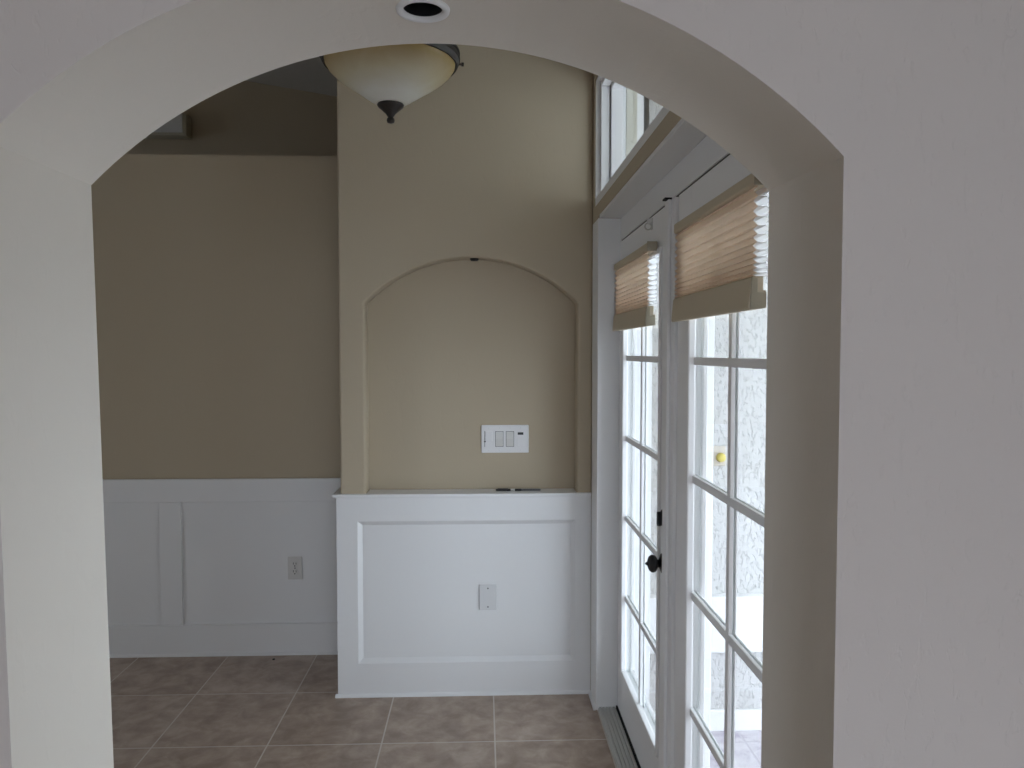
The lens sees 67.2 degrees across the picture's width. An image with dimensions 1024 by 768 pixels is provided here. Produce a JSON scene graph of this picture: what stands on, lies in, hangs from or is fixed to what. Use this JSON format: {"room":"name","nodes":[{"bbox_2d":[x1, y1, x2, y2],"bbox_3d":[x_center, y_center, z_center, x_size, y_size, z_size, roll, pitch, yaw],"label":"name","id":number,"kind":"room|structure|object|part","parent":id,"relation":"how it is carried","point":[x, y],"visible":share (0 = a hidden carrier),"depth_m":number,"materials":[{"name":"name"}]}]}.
{"room":"entrance hall","nodes":[
{"label":"entrance hall","id":0,"kind":"room"},
{"bbox_2d":[91,154,340,478],"bbox_3d":[-2.499,0.119,3.912,3.500,2.518,0.140,0,2,-2],"label":"wall","id":1,"kind":"structure","parent":0,"point":[217,276],"depth_m":3.86,"materials":[{"name":"beige paint"}]},
{"bbox_2d":[103,478,340,624],"bbox_3d":[-2.421,0.929,3.866,3.350,0.902,0.024,0,2,-2],"label":"wainscoting","id":2,"kind":"structure","parent":1,"relation":"attached to","point":[178,551],"depth_m":3.90,"materials":[{"name":"white paint"}]},
{"bbox_2d":[108,622,337,657],"bbox_3d":[-2.420,1.300,3.871,3.350,0.160,0.026,0,2,-2],"label":"baseboard","id":3,"kind":"structure","parent":1,"relation":"attached to","point":[247,639],"depth_m":3.90,"materials":[{"name":"white paint"}]},
{"bbox_2d":[288,556,301,578],"bbox_3d":[-1.103,0.935,3.914,0.073,0.118,0.010,0,2,-2],"label":"wall outlet","id":4,"kind":"object","parent":1,"relation":"attached to","point":[294,562],"visible":1,"depth_m":3.91,"materials":[{"name":"white plastic"}]},
{"bbox_2d":[292,569,297,574],"bbox_3d":[-1.103,0.956,3.913,0.033,0.033,0.005,0,2,-2],"label":"receptacle","id":5,"kind":"object","parent":4,"relation":"attached to","point":[294,571],"depth_m":3.91,"materials":[{"name":"grey plastic"}]},
{"bbox_2d":[292,561,297,566],"bbox_3d":[-1.103,0.915,3.911,0.033,0.033,0.005,0,2,-2],"label":"receptacle","id":6,"kind":"object","parent":4,"relation":"attached to","point":[294,563],"depth_m":3.91,"materials":[{"name":"grey plastic"}]},
{"bbox_2d":[125,81,337,155],"bbox_3d":[-1.940,-0.688,5.482,4.437,4.000,0.150,0,2,-2],"label":"wall","id":7,"kind":"structure","parent":0,"point":[246,117],"depth_m":5.37,"materials":[{"name":"beige paint"}]},
{"bbox_2d":[144,114,191,138],"bbox_3d":[-2.443,-1.771,5.289,0.440,0.150,0.108,0,2,-2],"label":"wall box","id":8,"kind":"object","parent":7,"relation":"attached to","point":[179,127],"visible":0.49,"depth_m":5.25,"materials":[{"name":"beige"}]},
{"bbox_3d":[-2.451,-1.776,5.239,0.410,0.125,0.010,0,2,-2],"label":"panel","id":9,"kind":"part","parent":8,"relation":"part of","materials":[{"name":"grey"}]},
{"bbox_2d":[245,57,336,96],"bbox_3d":[-1.843,-2.112,3.423,4.980,0.947,4.250,0,2,-2],"label":"ceiling","id":10,"kind":"structure","parent":0,"point":[309,75],"depth_m":5.11,"materials":[{"name":"paint"}]},
{"bbox_2d":[319,44,463,123],"bbox_3d":[-0.366,-1.286,2.337,0.436,0.979,0.425,0,2,-2],"label":"ceiling light","id":11,"kind":"object","parent":10,"relation":"hanging from","point":[391,77],"visible":0.77,"depth_m":2.26,"materials":[{"name":"beige glass"}]},
{"bbox_2d":[110,655,616,767],"bbox_3d":[-1.746,1.614,1.253,4.800,0.250,8.900,0,2,-2],"label":"floor","id":12,"kind":"structure","parent":0,"point":[284,711],"depth_m":3.19,"materials":[{"name":"brown tile"}]},
{"bbox_2d":[337,44,592,494],"bbox_3d":[-0.205,-0.306,3.521,1.119,3.400,0.249,0,2,-2],"label":"wall","id":13,"kind":"structure","parent":0,"point":[493,165],"depth_m":3.40,"materials":[{"name":"beige paint"}]},
{"bbox_2d":[332,487,590,497],"bbox_3d":[-0.225,0.489,3.545,1.150,0.016,0.265,0,2,-2],"label":"trim","id":14,"kind":"structure","parent":13,"relation":"attached to","point":[391,493],"depth_m":3.43,"materials":[{"name":"white paint"}]},
{"bbox_2d":[496,488,540,490],"bbox_3d":[0.028,0.478,3.481,0.204,0.012,0.011,0,2,-2],"label":"pen","id":15,"kind":"object","parent":14,"relation":"on","point":[498,489],"visible":1,"depth_m":3.48,"materials":[{"name":"grey plastic"}]},
{"bbox_2d":[335,690,590,697],"bbox_3d":[-0.216,1.390,3.454,1.143,0.015,0.011,0,2,-2],"label":"baseboard","id":16,"kind":"structure","parent":13,"relation":"attached to","point":[539,692],"depth_m":3.45,"materials":[{"name":"white paint"}]},
{"bbox_2d":[336,496,590,693],"bbox_3d":[-0.216,0.944,3.569,1.132,0.897,0.255,0,2,-2],"label":"wainscoting","id":17,"kind":"structure","parent":13,"relation":"attached to","point":[411,570],"depth_m":3.45,"materials":[{"name":"white paint"}]},
{"bbox_2d":[479,584,496,609],"bbox_3d":[-0.108,0.956,3.459,0.079,0.118,0.008,0,2,-2],"label":"cover plate","id":18,"kind":"object","parent":13,"relation":"attached to","point":[487,592],"visible":1,"depth_m":3.46,"materials":[{"name":"white plastic"}]},
{"bbox_2d":[481,425,528,452],"bbox_3d":[-0.032,0.252,3.529,0.215,0.125,0.011,0,2,-2],"label":"switch plate","id":19,"kind":"object","parent":13,"relation":"attached to","point":[494,438],"visible":1,"depth_m":3.52,"materials":[{"name":"white plastic"}]},
{"bbox_2d":[0,0,1023,767],"bbox_3d":[-0.690,-0.564,1.296,4.120,4.100,0.314,0,2,-2],"label":"wall","id":20,"kind":"structure","parent":0,"point":[885,138],"depth_m":1.23,"materials":[{"name":"white paint"}]},
{"bbox_2d":[396,0,449,22],"bbox_3d":[-0.153,-0.690,1.318,0.093,0.106,0.093,0,2,-2],"label":"recessed light","id":21,"kind":"object","parent":20,"relation":"in","point":[421,11],"visible":0.99,"depth_m":1.34,"materials":[{"name":"white metal"}]},
{"bbox_2d":[590,74,680,689],"bbox_3d":[0.459,-0.409,3.581,0.213,3.600,4.150,0,2,-2],"label":"wall","id":22,"kind":"structure","parent":0,"point":[671,119],"depth_m":2.59,"materials":[{"name":"beige paint"}]},
{"bbox_2d":[588,691,595,709],"bbox_3d":[0.352,1.393,3.389,0.011,0.015,0.156,0,2,-2],"label":"baseboard","id":23,"kind":"structure","parent":22,"relation":"attached to","point":[590,693],"depth_m":3.38,"materials":[{"name":"white paint"}]},
{"bbox_2d":[598,707,637,767],"bbox_3d":[0.457,1.431,2.450,0.107,0.016,1.730,0,2,-2],"label":"threshold","id":24,"kind":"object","parent":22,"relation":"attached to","point":[623,756],"depth_m":3.04,"materials":[{"name":"silver metal"}]},
{"bbox_2d":[595,76,669,206],"bbox_3d":[0.494,-1.013,2.669,0.209,0.547,1.376,0,2,-2],"label":"window","id":25,"kind":"structure","parent":22,"relation":"in","point":[620,134],"depth_m":3.31,"materials":[{"name":"glass"}]},
{"bbox_3d":[0.461,-1.014,2.663,0.105,0.525,1.366,0,2,-2],"label":"frame","id":26,"kind":"part","parent":25,"relation":"part of","materials":[{"name":"white paint"}]},
{"bbox_2d":[612,241,656,330],"bbox_3d":[0.445,-0.341,2.838,0.042,0.277,0.646,0,2,-2],"label":"cellular shade","id":27,"kind":"object","parent":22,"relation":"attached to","point":[635,283],"visible":1,"depth_m":2.71,"materials":[{"name":"beige fabric"}]},
{"bbox_3d":[0.442,-0.236,2.848,0.037,0.068,0.626,0,2,-2],"label":"rail","id":28,"kind":"part","parent":27,"relation":"part of","materials":[{"name":"beige"}]},
{"bbox_2d":[616,207,664,767],"bbox_3d":[0.464,0.418,2.840,0.108,1.991,0.861,0,2,-2],"label":"door","id":29,"kind":"structure","parent":22,"relation":"in","point":[641,725],"depth_m":2.88,"materials":[{"name":"white paint"}]},
{"bbox_3d":[0.451,0.574,2.463,0.049,0.057,0.049,-2,3,-43],"label":"knob","id":30,"kind":"part","parent":29,"relation":"part of","materials":[{"name":"black metal"}]},
{"bbox_2d":[591,118,729,709],"bbox_3d":[0.509,0.439,2.495,0.237,2.236,1.887,0,2,-2],"label":"trim","id":31,"kind":"structure","parent":22,"relation":"attached to","point":[686,154],"depth_m":3.27,"materials":[{"name":"white paint"}]},
{"bbox_2d":[660,197,714,767],"bbox_3d":[0.530,0.431,2.349,0.145,1.984,0.090,0,2,-2],"label":"trim","id":32,"kind":"structure","parent":22,"relation":"attached to","point":[671,205],"depth_m":2.32,"materials":[{"name":"white paint"}]},
{"bbox_2d":[671,173,768,321],"bbox_3d":[0.482,-0.299,1.848,0.042,0.277,0.650,0,2,-2],"label":"cellular shade","id":33,"kind":"object","parent":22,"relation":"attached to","point":[721,258],"visible":0.91,"depth_m":1.72,"materials":[{"name":"beige fabric"}]},
{"bbox_3d":[0.480,-0.195,1.858,0.037,0.068,0.630,0,2,-2],"label":"rail","id":34,"kind":"part","parent":33,"relation":"part of","materials":[{"name":"beige"}]},
{"bbox_2d":[674,154,768,767],"bbox_3d":[0.527,0.459,1.860,0.057,1.991,0.886,0,2,-2],"label":"door","id":35,"kind":"structure","parent":22,"relation":"in","point":[691,730],"depth_m":2.14,"materials":[{"name":"white paint"}]},
{"bbox_2d":[644,96,768,710],"bbox_3d":[1.529,-0.225,3.539,1.878,3.365,0.250,0,2,-2],"label":"wall","id":36,"kind":"structure","parent":0,"point":[753,323],"depth_m":3.42,"materials":[{"name":"paint"}]},
{"bbox_2d":[650,593,762,653],"bbox_3d":[1.542,1.059,3.492,1.898,0.250,0.150,0,2,-2],"label":"trim","id":37,"kind":"structure","parent":36,"relation":"attached to","point":[749,606],"depth_m":3.40,"materials":[{"name":"white"}]},
{"bbox_2d":[654,709,761,730],"bbox_3d":[1.542,1.507,3.530,1.898,0.095,0.112,0,2,-2],"label":"trim","id":38,"kind":"structure","parent":36,"relation":"attached to","point":[745,719],"depth_m":3.46,"materials":[{"name":"white"}]},
{"bbox_2d":[713,446,725,465],"bbox_3d":[0.915,0.319,3.398,0.060,0.090,0.029,0,2,-2],"label":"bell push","id":39,"kind":"object","parent":36,"relation":"attached to","point":[719,457],"visible":0.86,"depth_m":3.40,"materials":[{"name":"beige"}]},
{"bbox_2d":[710,730,761,767],"bbox_3d":[1.961,1.659,2.477,2.700,0.120,2.660,0,2,-2],"label":"floor","id":40,"kind":"structure","parent":0,"point":[747,743],"depth_m":3.30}
]}

